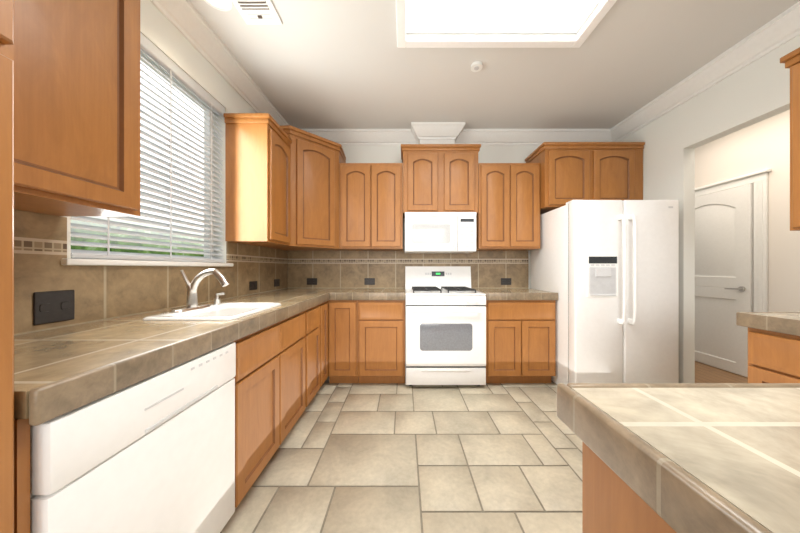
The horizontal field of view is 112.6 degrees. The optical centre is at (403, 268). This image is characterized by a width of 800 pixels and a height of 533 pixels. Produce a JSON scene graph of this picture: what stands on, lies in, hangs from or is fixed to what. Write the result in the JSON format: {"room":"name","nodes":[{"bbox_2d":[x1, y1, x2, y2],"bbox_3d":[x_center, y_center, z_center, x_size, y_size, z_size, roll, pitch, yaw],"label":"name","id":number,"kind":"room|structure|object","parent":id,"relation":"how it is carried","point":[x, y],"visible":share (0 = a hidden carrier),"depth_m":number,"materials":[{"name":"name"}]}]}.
{"room":"kitchen","nodes":[
{"label":"kitchen","id":0,"kind":"room"},
{"bbox_2d":[14,0,287,334],"bbox_3d":[-1.470,-0.230,0.075,0.160,2.780,6.550,0,0,0],"label":"wall","id":1,"kind":"structure","parent":0,"point":[40,253],"depth_m":1.45,"materials":[{"name":"tile"}]},
{"bbox_2d":[33,290,74,325],"bbox_3d":[-1.385,0.153,1.060,0.008,0.125,0.125,0,0,0],"label":"electrical outlet","id":2,"kind":"object","parent":1,"relation":"attached to","point":[52,306],"visible":1,"depth_m":1.05,"materials":[{"name":"black plastic"}]},
{"bbox_2d":[14,0,139,215],"bbox_3d":[-1.222,-0.705,0.813,0.353,0.990,0.588,0,0,0],"label":"upper cabinet","id":3,"kind":"object","parent":1,"relation":"attached to","point":[76,107],"visible":1,"depth_m":0.87,"materials":[{"name":"brown wood"}]},
{"bbox_2d":[71,52,213,262],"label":"window","id":4,"kind":"structure","parent":1,"relation":"in","point":[187,96],"depth_m":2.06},
{"bbox_2d":[71,33,224,262],"bbox_3d":[-1.434,-0.650,1.610,0.060,1.215,0.970,0,0,0],"label":"window blind slats","id":5,"kind":"object","parent":4,"relation":"attached to","point":[154,54],"visible":0.56,"depth_m":1.61,"materials":[{"name":"white plastic"}]},
{"bbox_2d":[61,259,233,266],"bbox_3d":[-1.433,-0.025,1.610,0.135,0.027,1.060,0,0,0],"label":"window sill","id":6,"kind":"structure","parent":1,"relation":"attached to","point":[101,262],"depth_m":1.35,"materials":[{"name":"white wood"}]},
{"bbox_2d":[249,281,256,289],"bbox_3d":[-1.385,0.160,2.456,0.008,0.080,0.125,0,0,0],"label":"electrical outlet","id":7,"kind":"object","parent":1,"relation":"attached to","point":[252,285],"visible":1,"depth_m":2.44,"materials":[{"name":"black plastic"}]},
{"bbox_2d":[224,113,291,245],"bbox_3d":[-1.222,-0.705,2.279,0.353,0.990,0.434,0,0,0],"label":"upper cabinet","id":8,"kind":"object","parent":1,"relation":"attached to","point":[257,180],"visible":0.98,"depth_m":2.09,"materials":[{"name":"brown wood"}]},
{"bbox_2d":[274,279,279,286],"bbox_3d":[-1.385,0.160,2.910,0.008,0.080,0.125,0,0,0],"label":"electrical outlet","id":9,"kind":"object","parent":1,"relation":"attached to","point":[276,282],"visible":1,"depth_m":2.89,"materials":[{"name":"black plastic"}]},
{"bbox_2d":[150,0,799,144],"bbox_3d":[0.550,-1.472,0.100,3.900,0.295,6.200,0,0,0],"label":"crown molding","id":10,"kind":"structure","parent":1,"relation":"attached to","point":[185,18],"depth_m":2.38,"materials":[{"name":"white wood"}]},
{"bbox_2d":[288,145,539,288],"bbox_3d":[0.535,-0.230,3.270,4.170,2.780,0.160,0,0,0],"label":"wall","id":11,"kind":"structure","parent":0,"point":[354,269],"depth_m":3.19,"materials":[{"name":"tile"}]},
{"bbox_2d":[260,125,345,250],"bbox_3d":[-1.038,-0.767,2.836,0.732,1.115,0.728,0,0,0],"label":"upper cabinet","id":12,"kind":"object","parent":11,"relation":"attached to","point":[316,160],"visible":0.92,"depth_m":2.66,"materials":[{"name":"brown wood"}]},
{"bbox_2d":[307,278,316,284],"bbox_3d":[-1.100,0.160,3.185,0.125,0.080,0.008,0,0,0],"label":"electrical outlet","id":13,"kind":"object","parent":11,"relation":"attached to","point":[311,281],"visible":1,"depth_m":3.18,"materials":[{"name":"black plastic"}]},
{"bbox_2d":[364,278,374,284],"bbox_3d":[-0.410,0.160,3.185,0.125,0.080,0.008,0,0,0],"label":"electrical outlet","id":14,"kind":"object","parent":11,"relation":"attached to","point":[369,281],"visible":1,"depth_m":3.18,"materials":[{"name":"black plastic"}]},
{"bbox_2d":[339,163,402,250],"bbox_3d":[-0.354,-0.670,3.024,0.681,0.920,0.348,0,0,0],"label":"upper cabinet","id":15,"kind":"object","parent":11,"relation":"attached to","point":[370,206],"visible":1,"depth_m":2.85,"materials":[{"name":"brown wood"}]},
{"bbox_2d":[401,144,480,217],"bbox_3d":[0.395,-0.961,3.022,0.860,0.728,0.353,0,0,0],"label":"upper cabinet","id":16,"kind":"object","parent":11,"relation":"attached to","point":[440,177],"visible":1,"depth_m":2.85,"materials":[{"name":"brown wood"}]},
{"bbox_2d":[405,212,476,252],"bbox_3d":[0.387,-0.384,2.980,0.758,0.417,0.436,0,0,0],"label":"microwave","id":17,"kind":"object","parent":16,"relation":"attached to","point":[440,232],"visible":1,"depth_m":2.81,"materials":[{"name":"white plastic"}]},
{"bbox_2d":[501,278,510,284],"bbox_3d":[1.220,0.160,3.185,0.125,0.080,0.008,0,0,0],"label":"electrical outlet","id":18,"kind":"object","parent":11,"relation":"attached to","point":[505,281],"visible":1,"depth_m":3.18,"materials":[{"name":"black plastic"}]},
{"bbox_2d":[476,163,539,250],"bbox_3d":[1.135,-0.670,3.024,0.662,0.920,0.348,0,0,0],"label":"upper cabinet","id":19,"kind":"object","parent":11,"relation":"attached to","point":[508,217],"visible":0.98,"depth_m":2.85,"materials":[{"name":"brown wood"}]},
{"bbox_2d":[525,142,644,214],"bbox_3d":[1.968,-0.973,2.977,1.047,0.665,0.443,0,0,0],"label":"upper cabinet","id":20,"kind":"object","parent":11,"relation":"attached to","point":[569,171],"visible":0.92,"depth_m":2.76,"materials":[{"name":"brown wood"}]},
{"bbox_2d":[221,361,747,532],"bbox_3d":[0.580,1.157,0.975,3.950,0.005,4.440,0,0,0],"label":"floor","id":21,"kind":"structure","parent":0,"point":[367,460],"depth_m":1.55,"materials":[{"name":"tile"}]},
{"bbox_2d":[0,0,13,532],"bbox_3d":[-1.062,-0.085,0.113,0.673,2.480,0.800,0,0,0],"label":"pantry","id":22,"kind":"object","parent":21,"relation":"on","point":[6,266],"visible":1,"depth_m":0.49,"materials":[{"name":"brown wood"}]},
{"bbox_2d":[14,418,29,532],"bbox_3d":[-1.074,0.725,0.526,0.648,0.860,0.018,0,0,0],"label":"cabinet end panel","id":23,"kind":"object","parent":21,"relation":"on","point":[21,475],"visible":0.5,"depth_m":0.52,"materials":[{"name":"brown wood"}]},
{"bbox_2d":[30,342,235,532],"bbox_3d":[-1.026,0.735,0.843,0.618,0.840,0.610,0,0,0],"label":"dishwasher","id":24,"kind":"object","parent":21,"relation":"on","point":[154,454],"visible":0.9,"depth_m":0.75,"materials":[{"name":"white plastic"}]},
{"bbox_2d":[233,311,304,507],"bbox_3d":[-1.064,0.725,1.572,0.668,0.860,0.840,0,0,0],"label":"base cabinet","id":25,"kind":"object","parent":21,"relation":"on","point":[269,377],"visible":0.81,"depth_m":1.42,"materials":[{"name":"brown wood"}]},
{"bbox_2d":[14,288,329,425],"bbox_3d":[-1.052,0.274,1.854,0.674,0.073,2.670,0,0,0],"label":"countertop","id":26,"kind":"structure","parent":25,"relation":"on","point":[60,371],"depth_m":0.82,"materials":[{"name":"tile"}]},
{"bbox_2d":[171,269,228,312],"bbox_3d":[-1.089,0.114,1.514,0.244,0.223,0.328,0,0,0],"label":"kitchen faucet","id":27,"kind":"object","parent":26,"relation":"on","point":[192,299],"visible":1,"depth_m":1.46,"materials":[{"name":"silver metal"}]},
{"bbox_2d":[143,303,280,320],"bbox_3d":[-1.004,0.255,1.486,0.423,0.057,0.542,0,0,0],"label":"drop-in sink","id":28,"kind":"object","parent":26,"relation":"in","point":[224,311],"visible":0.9,"depth_m":1.39,"materials":[{"name":"ceramic"}]},
{"bbox_2d":[304,305,319,406],"bbox_3d":[-1.064,0.725,2.169,0.668,0.860,0.346,0,0,0],"label":"base cabinet","id":29,"kind":"object","parent":21,"relation":"on","point":[312,351],"visible":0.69,"depth_m":2.13,"materials":[{"name":"brown wood"}]},
{"bbox_2d":[319,301,327,386],"bbox_3d":[-1.064,0.725,2.472,0.668,0.860,0.252,0,0,0],"label":"base cabinet","id":30,"kind":"object","parent":21,"relation":"on","point":[323,326],"visible":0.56,"depth_m":2.45,"materials":[{"name":"brown wood"}]},
{"bbox_2d":[327,300,358,382],"bbox_3d":[-0.603,0.725,2.884,0.290,0.860,0.608,0,0,0],"label":"base cabinet","id":31,"kind":"object","parent":21,"relation":"on","point":[342,341],"visible":0.77,"depth_m":2.59,"materials":[{"name":"brown wood"}]},
{"bbox_2d":[330,288,404,299],"bbox_3d":[-0.343,0.274,2.874,0.712,0.073,0.630,0,0,0],"label":"countertop","id":32,"kind":"structure","parent":31,"relation":"on","point":[335,293],"depth_m":2.56,"materials":[{"name":"tile"}]},
{"bbox_2d":[357,300,404,382],"bbox_3d":[-0.223,0.725,2.884,0.465,0.860,0.608,0,0,0],"label":"base cabinet","id":33,"kind":"object","parent":21,"relation":"on","point":[380,341],"visible":0.94,"depth_m":2.59,"materials":[{"name":"brown wood"}]},
{"bbox_2d":[405,266,485,385],"bbox_3d":[0.400,0.567,2.831,0.774,1.176,0.698,0,0,0],"label":"gas range","id":34,"kind":"object","parent":21,"relation":"on","point":[445,325],"visible":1,"depth_m":2.53,"materials":[{"name":"white metal"}]},
{"bbox_2d":[485,300,555,382],"bbox_3d":[1.139,0.725,2.884,0.678,0.860,0.608,0,0,0],"label":"base cabinet","id":35,"kind":"object","parent":21,"relation":"on","point":[520,341],"visible":0.92,"depth_m":2.58,"materials":[{"name":"brown wood"}]},
{"bbox_2d":[472,288,557,299],"bbox_3d":[1.139,0.274,2.877,0.695,0.073,0.624,0,0,0],"label":"countertop","id":36,"kind":"structure","parent":35,"relation":"on","point":[512,294],"depth_m":2.56,"materials":[{"name":"tile"}]},
{"bbox_2d":[531,200,678,384],"bbox_3d":[1.945,0.271,2.700,0.910,1.768,0.900,0,0,0],"label":"refrigerator","id":37,"kind":"object","parent":21,"relation":"on","point":[607,271],"visible":0.83,"depth_m":2.32,"materials":[{"name":"white metal"}]},
{"bbox_2d":[582,441,676,532],"bbox_3d":[1.423,0.725,0.193,2.150,0.860,0.655,0,0,0],"label":"base cabinet","id":38,"kind":"object","parent":21,"relation":"on","point":[613,501],"depth_m":0.45,"materials":[{"name":"brown wood"}]},
{"bbox_2d":[557,312,799,532],"bbox_3d":[1.407,0.274,0.647,2.184,0.073,1.595,0,0,0],"label":"countertop","id":39,"kind":"structure","parent":38,"relation":"on","point":[701,457],"depth_m":0.38,"materials":[{"name":"tile"}]},
{"bbox_2d":[748,327,799,382],"bbox_3d":[2.154,0.725,0.990,0.688,0.860,0.860,0,0,0],"label":"base cabinet","id":40,"kind":"object","parent":21,"relation":"on","point":[773,357],"visible":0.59,"depth_m":1.31,"materials":[{"name":"brown wood"}]},
{"bbox_2d":[189,0,799,128],"bbox_3d":[1.110,-1.890,0.800,5.320,0.600,8.000,0,0,0],"label":"ceiling","id":41,"kind":"structure","parent":0,"point":[404,64],"depth_m":2.03,"materials":[{"name":"paint"}]},
{"bbox_2d":[204,0,231,10],"bbox_3d":[-1.120,-1.612,1.585,0.170,0.016,0.170,0,0,0],"label":"recessed light","id":42,"kind":"object","parent":41,"relation":"in","point":[223,5],"visible":1,"depth_m":1.62,"materials":[{"name":"white glass"}]},
{"bbox_2d":[232,0,282,24],"bbox_3d":[-0.920,-1.610,1.613,0.240,0.020,0.305,0,0,0],"label":"ceiling vent","id":43,"kind":"object","parent":41,"relation":"in","point":[257,12],"visible":1,"depth_m":1.68,"materials":[{"name":"white metal"}]},
{"bbox_2d":[471,61,481,71],"bbox_3d":[0.580,-1.607,2.130,0.090,0.026,0.090,0,0,0],"label":"smoke detector","id":44,"kind":"object","parent":41,"relation":"in","point":[476,66],"visible":0.96,"depth_m":2.11,"materials":[{"name":"white plastic"}]},
{"bbox_2d":[619,35,799,382],"bbox_3d":[2.550,-0.230,0.000,0.100,2.780,6.400,0,0,0],"label":"wall","id":45,"kind":"structure","parent":0,"point":[756,91],"depth_m":2.38,"materials":[{"name":"paint"}]},
{"bbox_2d":[780,47,799,230],"bbox_3d":[2.321,-0.705,1.062,0.353,0.990,0.925,0,0,0],"label":"upper cabinet","id":46,"kind":"object","parent":45,"relation":"attached to","point":[791,60],"visible":1,"depth_m":1.47,"materials":[{"name":"brown wood"}]},
{"bbox_2d":[695,109,799,311],"bbox_3d":[3.710,-0.230,0.800,0.120,2.780,8.000,0,0,0],"label":"wall","id":47,"kind":"structure","parent":0,"point":[761,145],"depth_m":2.62,"materials":[{"name":"paint"}]},
{"bbox_2d":[695,184,752,377],"bbox_3d":[3.600,0.137,3.190,0.093,2.030,0.814,0,0,0],"label":"hall door","id":48,"kind":"structure","parent":47,"relation":"in","point":[723,257],"depth_m":3.02,"materials":[{"name":"white wood"}]},
{"bbox_2d":[695,169,770,311],"bbox_3d":[3.627,0.083,0.367,0.045,2.146,6.735,0,0,0],"label":"trim","id":49,"kind":"structure","parent":47,"relation":"attached to","point":[759,179],"depth_m":2.72,"materials":[{"name":"white wood"}]}
]}

